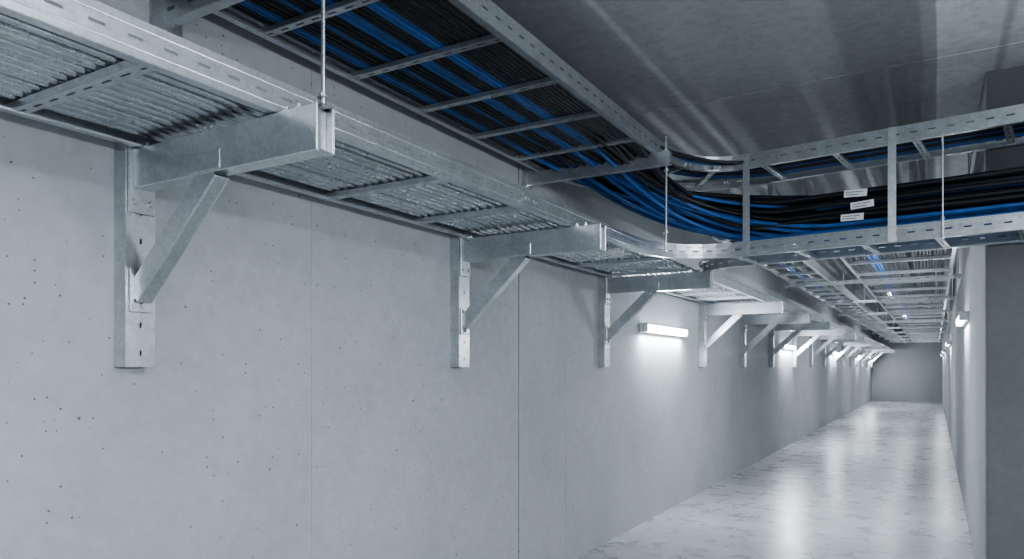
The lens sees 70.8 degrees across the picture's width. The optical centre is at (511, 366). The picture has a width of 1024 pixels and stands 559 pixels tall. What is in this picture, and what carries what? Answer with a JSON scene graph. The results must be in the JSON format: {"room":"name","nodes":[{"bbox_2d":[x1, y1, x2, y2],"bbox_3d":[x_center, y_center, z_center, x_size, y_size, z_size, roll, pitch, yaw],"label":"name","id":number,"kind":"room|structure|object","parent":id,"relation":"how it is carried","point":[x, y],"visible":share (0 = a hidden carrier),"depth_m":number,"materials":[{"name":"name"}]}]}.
{"room":"underground passage","nodes":[
{"label":"underground passage","id":0,"kind":"room"},
{"bbox_2d":[0,0,871,558],"bbox_3d":[6.252,-0.180,16.044,0.300,3.560,42.000,0,0,30],"label":"wall","id":1,"kind":"structure","parent":0,"point":[302,397],"depth_m":3.59,"materials":[{"name":"concrete"}]},
{"bbox_2d":[115,100,334,366],"bbox_3d":[-0.993,-0.410,2.428,1.000,0.820,0.115,0,0,30],"label":"bracket","id":2,"kind":"object","parent":1,"relation":"attached to","point":[205,160],"visible":0.98,"depth_m":2.52,"materials":[{"name":"metal"}]},
{"bbox_2d":[450,222,605,366],"bbox_3d":[0.075,-0.410,4.247,1.000,0.820,0.115,0,0,30],"label":"bracket","id":3,"kind":"object","parent":1,"relation":"attached to","point":[515,247],"visible":0.97,"depth_m":4.33,"materials":[{"name":"metal"}]},
{"bbox_2d":[598,269,712,366],"bbox_3d":[1.220,-0.410,6.196,1.000,0.820,0.115,0,0,30],"label":"bracket","id":4,"kind":"object","parent":1,"relation":"attached to","point":[649,285],"visible":0.95,"depth_m":6.27,"materials":[{"name":"metal"}]},
{"bbox_2d":[640,323,687,336],"bbox_3d":[1.682,-0.400,7.884,0.085,0.090,1.390,0,0,30],"label":"light","id":5,"kind":"object","parent":1,"relation":"attached to","point":[644,327],"visible":1,"depth_m":7.72,"materials":[{"name":"white plastic"}]},
{"bbox_2d":[699,300,782,366],"bbox_3d":[2.831,-0.410,8.937,1.000,0.820,0.115,0,0,30],"label":"bracket","id":6,"kind":"object","parent":1,"relation":"attached to","point":[736,310],"visible":0.98,"depth_m":9.01,"materials":[{"name":"metal"}]},
{"bbox_2d":[740,312,810,366],"bbox_3d":[3.971,-0.410,10.877,1.000,0.820,0.115,0,0,30],"label":"bracket","id":7,"kind":"object","parent":1,"relation":"attached to","point":[772,320],"visible":0.95,"depth_m":10.95,"materials":[{"name":"metal"}]},
{"bbox_2d":[782,345,795,349],"bbox_3d":[5.557,-0.400,14.480,0.085,0.090,1.390,0,0,30],"label":"light","id":8,"kind":"object","parent":1,"relation":"attached to","point":[788,347],"visible":0.59,"depth_m":14.47,"materials":[{"name":"white plastic"}]},
{"bbox_2d":[769,321,829,366],"bbox_3d":[5.121,-0.410,12.835,1.000,0.820,0.115,0,0,30],"label":"bracket","id":9,"kind":"object","parent":1,"relation":"attached to","point":[796,328],"visible":0.81,"depth_m":12.91,"materials":[{"name":"metal"}]},
{"bbox_2d":[792,327,844,366],"bbox_3d":[6.357,-0.410,14.938,1.000,0.820,0.115,0,0,30],"label":"bracket","id":10,"kind":"object","parent":1,"relation":"attached to","point":[816,334],"visible":0.77,"depth_m":14.99,"materials":[{"name":"metal"}]},
{"bbox_2d":[809,332,855,366],"bbox_3d":[7.547,-0.410,16.965,1.000,0.820,0.115,0,0,30],"label":"bracket","id":11,"kind":"object","parent":1,"relation":"attached to","point":[848,335],"visible":0.7,"depth_m":17.02,"materials":[{"name":"metal"}]},
{"bbox_2d":[822,336,863,366],"bbox_3d":[8.737,-0.410,18.991,1.000,0.820,0.115,0,0,30],"label":"bracket","id":12,"kind":"object","parent":1,"relation":"attached to","point":[825,356],"visible":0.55,"depth_m":19.07,"materials":[{"name":"metal"}]},
{"bbox_2d":[833,339,870,366],"bbox_3d":[9.928,-0.410,21.017,1.000,0.820,0.115,0,0,30],"label":"bracket","id":13,"kind":"object","parent":1,"relation":"attached to","point":[866,342],"visible":0.61,"depth_m":21.06,"materials":[{"name":"metal"}]},
{"bbox_2d":[842,341,876,366],"bbox_3d":[11.118,-0.410,23.043,1.000,0.820,0.115,0,0,30],"label":"bracket","id":14,"kind":"object","parent":1,"relation":"attached to","point":[873,344],"visible":0.69,"depth_m":23.11,"materials":[{"name":"metal"}]},
{"bbox_2d":[850,344,881,366],"bbox_3d":[12.309,-0.410,25.069,1.000,0.820,0.115,0,0,30],"label":"bracket","id":15,"kind":"object","parent":1,"relation":"attached to","point":[878,345],"visible":0.56,"depth_m":25.16,"materials":[{"name":"metal"}]},
{"bbox_2d":[856,345,885,366],"bbox_3d":[13.499,-0.410,27.096,1.000,0.820,0.115,0,0,30],"label":"bracket","id":16,"kind":"object","parent":1,"relation":"attached to","point":[883,347],"visible":0.58,"depth_m":27.14,"materials":[{"name":"metal"}]},
{"bbox_2d":[861,347,888,366],"bbox_3d":[14.689,-0.410,29.122,1.000,0.820,0.115,0,0,30],"label":"bracket","id":17,"kind":"object","parent":1,"relation":"attached to","point":[887,348],"visible":0.66,"depth_m":29.22,"materials":[{"name":"metal"}]},
{"bbox_2d":[866,348,891,366],"bbox_3d":[15.880,-0.410,31.148,1.000,0.820,0.115,0,0,30],"label":"bracket","id":18,"kind":"object","parent":1,"relation":"attached to","point":[890,350],"visible":0.51,"depth_m":31.23,"materials":[{"name":"metal"}]},
{"bbox_2d":[870,350,894,366],"bbox_3d":[17.070,-0.410,33.174,1.000,0.820,0.115,0,0,30],"label":"bracket","id":19,"kind":"object","parent":1,"relation":"attached to","point":[893,351],"visible":0.53,"depth_m":33.25,"materials":[{"name":"metal"}]},
{"bbox_2d":[483,0,1023,324],"bbox_3d":[9.436,-2.085,14.173,7.687,0.250,42.600,0,0,30],"label":"ceiling","id":20,"kind":"structure","parent":0,"point":[715,78],"depth_m":4.68,"materials":[{"name":"concrete"}]},
{"bbox_2d":[317,0,328,103],"bbox_3d":[-0.629,-1.362,2.399,0.039,1.194,0.039,0,0,30],"label":"rod","id":21,"kind":"object","parent":20,"relation":"hanging from","point":[323,95],"visible":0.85,"depth_m":2.39,"materials":[{"name":"metal"}]},
{"bbox_2d":[149,0,1023,257],"bbox_3d":[1.297,-1.158,0.324,7.081,0.726,9.773,0,0,30],"label":"tray","id":22,"kind":"object","parent":21,"relation":"hanging from","point":[170,16],"visible":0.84,"depth_m":4.29,"materials":[{"name":"metal"}]},
{"bbox_2d":[229,0,1023,244],"bbox_3d":[1.325,-1.195,0.252,6.948,0.612,9.658,0,0,30],"label":"cable bundle","id":23,"kind":"object","parent":22,"relation":"on","point":[382,31],"visible":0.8,"depth_m":4.37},
{"bbox_2d":[841,213,863,221],"bbox_3d":[2.237,-0.986,4.736,0.141,0.049,0.012,0,0,35],"label":"label","id":24,"kind":"object","parent":23,"relation":"attached to","point":[856,216],"visible":1,"depth_m":4.73,"materials":[{"name":"white paper"}]},
{"bbox_2d":[844,188,866,197],"bbox_3d":[2.253,-1.141,4.724,0.143,0.056,0.012,0,0,35],"label":"label","id":25,"kind":"object","parent":23,"relation":"attached to","point":[856,192],"visible":1,"depth_m":4.72,"materials":[{"name":"white paper"}]},
{"bbox_2d":[850,199,873,209],"bbox_3d":[2.285,-1.060,4.699,0.142,0.052,0.012,0,0,35],"label":"label","id":26,"kind":"object","parent":23,"relation":"attached to","point":[867,203],"visible":1,"depth_m":4.70,"materials":[{"name":"white paper"}]},
{"bbox_2d":[663,136,668,250],"bbox_3d":[1.028,-1.158,4.801,0.039,0.764,0.039,0,0,30],"label":"rod","id":27,"kind":"object","parent":22,"relation":"attached to","point":[665,170],"visible":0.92,"depth_m":4.79,"materials":[{"name":"metal"}]},
{"bbox_2d":[940,134,944,240],"bbox_3d":[2.608,-1.088,4.361,0.028,0.644,0.028,0,0,30],"label":"rod","id":28,"kind":"object","parent":22,"relation":"attached to","point":[942,216],"visible":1,"depth_m":4.36,"materials":[{"name":"metal"}]},
{"bbox_2d":[728,153,968,239],"bbox_3d":[2.881,-1.494,6.334,1.992,0.929,0.044,0,0,30],"label":"hanger","id":29,"kind":"object","parent":20,"relation":"hanging from","point":[968,153],"visible":0.02,"depth_m":6.47,"materials":[{"name":"metal"}]},
{"bbox_2d":[712,236,905,342],"bbox_3d":[9.899,-1.145,19.613,0.483,0.093,31.550,0,0,30],"label":"cable tray","id":30,"kind":"object","parent":29,"relation":"on","point":[790,272],"visible":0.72,"depth_m":10.38,"materials":[{"name":"metal"}]},
{"bbox_2d":[834,240,955,342],"bbox_3d":[10.822,-1.145,19.071,1.003,0.093,31.550,0,0,30],"label":"cable tray","id":31,"kind":"object","parent":29,"relation":"on","point":[853,265],"visible":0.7,"depth_m":9.73,"materials":[{"name":"metal"}]},
{"bbox_2d":[784,248,961,288],"bbox_3d":[4.452,-1.494,9.007,1.992,0.929,0.044,0,0,30],"label":"hanger","id":32,"kind":"object","parent":20,"relation":"hanging from","point":[957,275],"visible":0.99,"depth_m":8.92,"materials":[{"name":"metal"}]},
{"bbox_2d":[817,257,954,305],"bbox_3d":[6.022,-1.494,11.679,1.992,0.929,0.044,0,0,30],"label":"hanger","id":33,"kind":"object","parent":20,"relation":"hanging from","point":[952,296],"visible":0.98,"depth_m":11.62,"materials":[{"name":"metal"}]},
{"bbox_2d":[838,278,950,316],"bbox_3d":[7.592,-1.494,14.352,1.992,0.929,0.044,0,0,30],"label":"hanger","id":34,"kind":"object","parent":20,"relation":"hanging from","point":[949,310],"visible":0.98,"depth_m":14.30,"materials":[{"name":"metal"}]},
{"bbox_2d":[853,286,948,324],"bbox_3d":[9.162,-1.494,17.025,1.992,0.929,0.044,0,0,30],"label":"hanger","id":35,"kind":"object","parent":20,"relation":"hanging from","point":[946,320],"visible":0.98,"depth_m":17.06,"materials":[{"name":"metal"}]},
{"bbox_2d":[864,326,946,329],"bbox_3d":[10.733,-1.494,19.698,1.992,0.929,0.044,0,0,30],"label":"hanger","id":36,"kind":"object","parent":20,"relation":"hanging from","point":[919,326],"visible":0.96,"depth_m":19.63,"materials":[{"name":"metal"}]},
{"bbox_2d":[872,331,944,333],"bbox_3d":[12.303,-1.494,22.371,1.992,0.929,0.044,0,0,30],"label":"hanger","id":37,"kind":"object","parent":20,"relation":"hanging from","point":[916,331],"visible":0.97,"depth_m":22.28,"materials":[{"name":"metal"}]},
{"bbox_2d":[879,335,943,337],"bbox_3d":[13.873,-1.494,25.044,1.992,0.929,0.044,0,0,30],"label":"hanger","id":38,"kind":"object","parent":20,"relation":"hanging from","point":[908,335],"visible":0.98,"depth_m":24.98,"materials":[{"name":"metal"}]},
{"bbox_2d":[884,338,942,339],"bbox_3d":[15.444,-1.494,27.716,1.992,0.929,0.044,0,0,30],"label":"hanger","id":39,"kind":"object","parent":20,"relation":"hanging from","point":[912,338],"visible":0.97,"depth_m":27.66,"materials":[{"name":"metal"}]},
{"bbox_2d":[888,332,942,342],"bbox_3d":[17.014,-1.494,30.389,1.992,0.929,0.044,0,0,30],"label":"hanger","id":40,"kind":"object","parent":20,"relation":"hanging from","point":[907,341],"visible":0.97,"depth_m":30.33,"materials":[{"name":"metal"}]},
{"bbox_2d":[576,401,974,558],"bbox_3d":[9.436,1.700,14.173,7.687,0.200,42.600,0,0,30],"label":"floor","id":41,"kind":"structure","parent":0,"point":[879,480],"depth_m":8.32,"materials":[{"name":"concrete"}]},
{"bbox_2d":[872,325,941,401],"bbox_3d":[18.333,-0.180,33.476,3.474,3.560,0.300,0,0,30],"label":"wall","id":42,"kind":"structure","parent":0,"point":[913,373],"depth_m":33.30,"materials":[{"name":"concrete"}]},
{"bbox_2d":[942,73,986,558],"bbox_3d":[13.139,-0.180,17.640,4.213,3.560,32.270,0,0,30],"label":"wall","id":43,"kind":"structure","parent":0,"point":[964,362],"depth_m":6.75,"materials":[{"name":"concrete"}]},
{"bbox_2d":[956,311,968,326],"bbox_3d":[4.718,-0.500,7.550,0.085,0.090,1.240,0,0,30],"label":"light","id":44,"kind":"object","parent":43,"relation":"attached to","point":[963,318],"visible":1,"depth_m":7.04,"materials":[{"name":"white plastic"}]},
{"bbox_2d":[956,316,964,325],"bbox_3d":[4.705,-0.500,7.558,0.055,0.084,1.200,0,0,30],"label":"diffuser","id":45,"kind":"object","parent":44,"relation":"attached to","point":[960,321],"depth_m":7.43,"materials":[{"name":"white plastic"}]},
{"bbox_2d":[987,65,1023,558],"bbox_3d":[4.969,-0.180,3.720,4.201,3.560,0.010,0,0,30],"label":"wall","id":46,"kind":"structure","parent":0,"point":[1005,87],"depth_m":4.73,"materials":[{"name":"concrete"}]},
{"bbox_3d":[4.445,-0.180,-1.614,0.300,3.560,9.720,0,0,30],"label":"wall","id":47,"kind":"structure","parent":0,"visible":0},
{"bbox_2d":[0,0,1023,348],"bbox_3d":[9.470,-0.846,14.153,6.996,0.102,41.900,0,0,30],"label":"tray","id":48,"kind":"object","parent":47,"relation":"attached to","point":[71,21],"visible":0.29,"depth_m":3.04,"materials":[{"name":"metal"}]},
{"bbox_2d":[0,13,814,321],"bbox_3d":[6.771,-0.859,15.739,0.669,0.073,41.880,0,0,30],"label":"bundle","id":49,"kind":"object","parent":48,"relation":"attached to","point":[153,105],"visible":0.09,"depth_m":2.44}
]}

